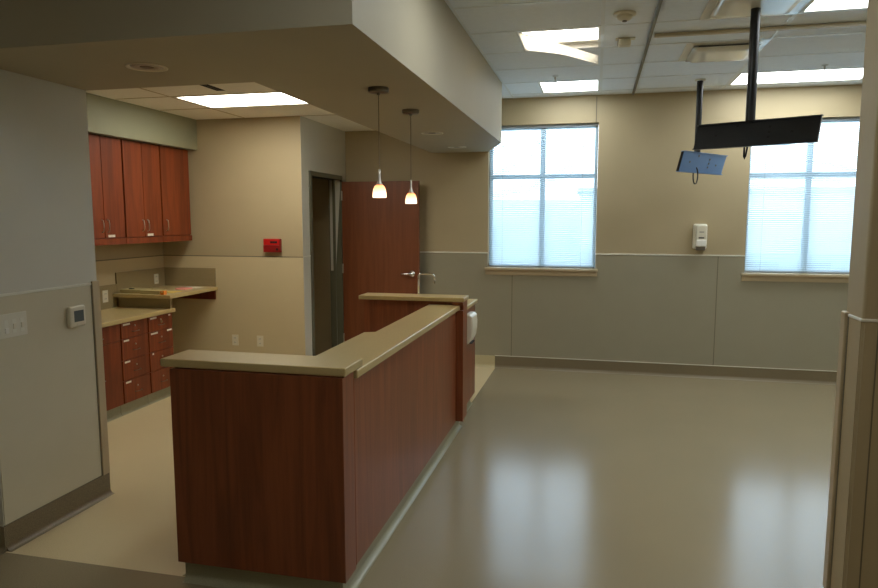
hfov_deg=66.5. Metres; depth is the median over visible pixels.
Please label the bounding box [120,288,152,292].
paper tray
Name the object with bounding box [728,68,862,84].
ceiling light
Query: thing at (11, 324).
light switch
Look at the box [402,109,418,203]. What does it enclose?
pendant lamp
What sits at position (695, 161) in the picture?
monitor
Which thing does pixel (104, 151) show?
upper cabinet
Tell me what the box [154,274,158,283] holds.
wall outlet
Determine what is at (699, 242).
soap dispenser
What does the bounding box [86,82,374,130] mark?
ceiling
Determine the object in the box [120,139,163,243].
upper cabinet
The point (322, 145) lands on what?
wall
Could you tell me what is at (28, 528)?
baseboard
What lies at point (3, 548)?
baseboard
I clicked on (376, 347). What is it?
countertop
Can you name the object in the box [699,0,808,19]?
ceiling vent
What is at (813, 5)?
ceiling light
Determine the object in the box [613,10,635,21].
smoke detector
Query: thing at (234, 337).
wall outlet
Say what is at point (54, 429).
wall
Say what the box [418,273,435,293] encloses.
faucet
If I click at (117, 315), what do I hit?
countertop
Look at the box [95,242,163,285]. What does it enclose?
wall
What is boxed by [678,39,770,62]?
ceiling vent
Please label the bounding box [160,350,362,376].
countertop
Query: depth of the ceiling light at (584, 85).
6.80 m
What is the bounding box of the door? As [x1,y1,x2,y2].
[308,171,419,355]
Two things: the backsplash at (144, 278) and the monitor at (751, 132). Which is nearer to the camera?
the monitor at (751, 132)
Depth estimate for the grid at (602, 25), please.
5.28 m
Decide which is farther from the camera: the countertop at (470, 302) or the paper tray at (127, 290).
the paper tray at (127, 290)
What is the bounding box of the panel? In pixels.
[263,239,281,251]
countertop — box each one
[101,307,174,327]
[113,285,217,308]
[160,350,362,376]
[316,304,459,377]
[359,293,468,301]
[467,299,477,309]
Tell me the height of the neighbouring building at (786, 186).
8.550 m
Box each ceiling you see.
[0,0,501,152]
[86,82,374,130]
[448,0,866,98]
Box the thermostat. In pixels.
[67,305,85,327]
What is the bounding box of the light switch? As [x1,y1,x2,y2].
[0,311,27,338]
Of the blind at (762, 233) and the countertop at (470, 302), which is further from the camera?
the blind at (762, 233)
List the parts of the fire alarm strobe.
plate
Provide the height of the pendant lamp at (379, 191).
0.626 m
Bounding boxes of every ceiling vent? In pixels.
[201,84,225,90]
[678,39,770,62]
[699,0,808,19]
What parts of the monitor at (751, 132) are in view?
tray plate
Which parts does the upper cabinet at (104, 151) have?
door, light rail, door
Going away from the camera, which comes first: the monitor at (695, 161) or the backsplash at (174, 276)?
the monitor at (695, 161)
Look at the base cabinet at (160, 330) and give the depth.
6.32 m
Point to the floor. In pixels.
(548, 479)
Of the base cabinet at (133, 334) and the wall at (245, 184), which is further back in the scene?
the wall at (245, 184)
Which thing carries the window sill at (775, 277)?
attached to the wall at (654, 297)
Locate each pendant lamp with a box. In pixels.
[368,86,388,197]
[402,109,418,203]
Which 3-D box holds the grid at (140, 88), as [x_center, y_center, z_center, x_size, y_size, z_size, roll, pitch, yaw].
[-1.758,-1.630,5.337,2.198,0.003,2.882,1,7,13]
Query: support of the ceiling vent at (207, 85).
in the ceiling at (167, 104)
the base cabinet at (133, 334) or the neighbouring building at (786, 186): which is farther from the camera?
the neighbouring building at (786, 186)
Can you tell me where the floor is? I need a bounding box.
[0,367,835,587]
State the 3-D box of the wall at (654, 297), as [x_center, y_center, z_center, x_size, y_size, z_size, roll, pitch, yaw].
[2.657,-0.673,7.272,11.350,3.148,0.229,1,7,13]
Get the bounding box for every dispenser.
[467,311,476,343]
[692,224,707,250]
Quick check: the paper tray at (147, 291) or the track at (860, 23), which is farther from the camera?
the paper tray at (147, 291)
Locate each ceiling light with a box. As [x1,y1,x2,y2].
[174,92,307,107]
[516,27,600,63]
[538,80,599,92]
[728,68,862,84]
[800,0,867,12]
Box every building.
[493,200,579,264]
[579,186,854,269]
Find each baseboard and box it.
[0,526,6,554]
[4,473,113,551]
[475,355,836,384]
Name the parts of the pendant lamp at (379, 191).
cord, stem, lamp shade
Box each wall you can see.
[0,69,109,525]
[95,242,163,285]
[163,116,304,354]
[300,116,345,355]
[312,84,861,370]
[823,0,877,587]
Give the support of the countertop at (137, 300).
attached to the wall at (110, 259)
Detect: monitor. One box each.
[676,79,726,183]
[692,7,823,159]
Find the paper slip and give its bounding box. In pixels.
[175,287,191,289]
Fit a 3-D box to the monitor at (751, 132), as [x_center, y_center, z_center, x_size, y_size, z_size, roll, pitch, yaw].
[1.955,-1.307,4.041,0.696,0.954,0.369,5,8,39]
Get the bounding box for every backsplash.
[99,284,117,309]
[115,267,164,298]
[164,267,215,286]
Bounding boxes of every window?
[489,124,598,267]
[744,120,859,271]
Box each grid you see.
[116,88,321,117]
[444,0,866,97]
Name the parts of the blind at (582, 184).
rail, head rail, ladder cord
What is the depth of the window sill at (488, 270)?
7.53 m
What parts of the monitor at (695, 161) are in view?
tray plate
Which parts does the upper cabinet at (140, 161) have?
door, light rail, door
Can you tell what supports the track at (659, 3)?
attached to the ceiling at (581, 13)
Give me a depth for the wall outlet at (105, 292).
6.36 m
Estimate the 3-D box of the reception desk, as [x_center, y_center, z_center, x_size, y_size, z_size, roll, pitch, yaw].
[-0.510,0.708,4.324,0.905,1.064,2.679,1,7,13]
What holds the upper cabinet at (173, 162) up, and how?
attached to the wall at (110, 259)
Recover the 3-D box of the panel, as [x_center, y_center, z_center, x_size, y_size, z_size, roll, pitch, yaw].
[-1.721,-0.501,6.908,0.187,0.136,0.045,1,7,13]
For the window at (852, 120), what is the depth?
6.96 m
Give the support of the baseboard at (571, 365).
attached to the wall at (654, 297)
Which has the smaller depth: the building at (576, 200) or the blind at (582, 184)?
the blind at (582, 184)
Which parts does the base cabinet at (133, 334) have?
drawer, drawer, drawer, drawer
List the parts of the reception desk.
panel, panel, wing panel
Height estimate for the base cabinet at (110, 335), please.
0.824 m
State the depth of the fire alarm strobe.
4.93 m
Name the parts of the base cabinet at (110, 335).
drawer, door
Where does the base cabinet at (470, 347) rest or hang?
on the floor
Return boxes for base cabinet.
[102,324,123,421]
[120,318,150,415]
[147,313,173,403]
[459,305,474,422]
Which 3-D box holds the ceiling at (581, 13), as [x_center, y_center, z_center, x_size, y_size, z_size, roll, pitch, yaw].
[0.757,-1.570,1.975,12.700,0.020,10.709,1,7,13]
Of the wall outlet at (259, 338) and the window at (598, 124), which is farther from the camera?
the window at (598, 124)
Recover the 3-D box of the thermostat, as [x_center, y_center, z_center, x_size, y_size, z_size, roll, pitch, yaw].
[-2.107,0.130,3.890,0.030,0.122,0.124,1,7,13]
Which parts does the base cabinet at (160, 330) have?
drawer, drawer, drawer, drawer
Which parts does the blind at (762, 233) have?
ladder cord, rail, head rail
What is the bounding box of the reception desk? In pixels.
[170,299,466,587]
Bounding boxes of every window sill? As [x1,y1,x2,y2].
[484,267,597,276]
[741,273,848,282]
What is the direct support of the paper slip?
on the countertop at (137, 300)
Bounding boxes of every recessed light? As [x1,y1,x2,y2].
[125,63,167,71]
[421,132,442,134]
[448,146,465,147]
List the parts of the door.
frame, handle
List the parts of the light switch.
switch frame, switch frame, switch frame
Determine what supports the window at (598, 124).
in the wall at (654, 297)
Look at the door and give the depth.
7.79 m
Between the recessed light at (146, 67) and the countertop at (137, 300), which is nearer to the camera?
the recessed light at (146, 67)
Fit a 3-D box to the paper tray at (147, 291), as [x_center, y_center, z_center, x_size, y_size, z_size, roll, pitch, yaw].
[-2.752,-0.021,6.453,0.220,0.035,0.120,1,7,13]
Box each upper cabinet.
[88,133,126,245]
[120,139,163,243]
[158,145,191,241]
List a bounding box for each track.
[632,0,662,94]
[654,21,866,37]
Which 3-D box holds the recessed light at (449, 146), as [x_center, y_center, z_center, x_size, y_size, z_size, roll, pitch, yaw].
[0.189,-1.545,7.047,0.198,0.006,0.198,1,7,13]
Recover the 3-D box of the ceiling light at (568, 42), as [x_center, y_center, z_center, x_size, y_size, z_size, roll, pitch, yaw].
[0.907,-1.856,5.011,0.596,0.290,0.583,1,7,13]
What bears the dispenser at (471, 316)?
attached to the base cabinet at (470, 347)
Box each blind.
[489,123,597,267]
[744,117,859,273]
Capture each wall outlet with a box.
[102,290,107,302]
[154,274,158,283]
[232,335,238,344]
[257,336,262,346]
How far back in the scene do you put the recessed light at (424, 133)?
5.91 m
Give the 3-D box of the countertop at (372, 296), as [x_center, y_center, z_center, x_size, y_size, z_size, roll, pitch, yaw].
[-0.206,0.026,5.464,0.877,0.032,0.215,1,7,13]
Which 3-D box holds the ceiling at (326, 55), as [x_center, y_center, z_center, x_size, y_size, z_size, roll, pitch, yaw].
[-2.223,-1.656,5.584,5.060,0.616,5.060,1,7,13]
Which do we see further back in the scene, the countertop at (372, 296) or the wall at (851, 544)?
the countertop at (372, 296)
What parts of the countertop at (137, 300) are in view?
riser panel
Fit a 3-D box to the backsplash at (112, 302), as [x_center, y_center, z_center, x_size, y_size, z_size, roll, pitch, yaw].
[-3.337,0.107,5.705,0.014,0.224,1.698,1,7,13]
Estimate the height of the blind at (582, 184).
1.584 m
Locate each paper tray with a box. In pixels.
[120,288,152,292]
[140,289,166,294]
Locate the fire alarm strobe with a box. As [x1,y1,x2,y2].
[616,37,635,47]
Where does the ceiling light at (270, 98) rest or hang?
attached to the ceiling at (167, 104)

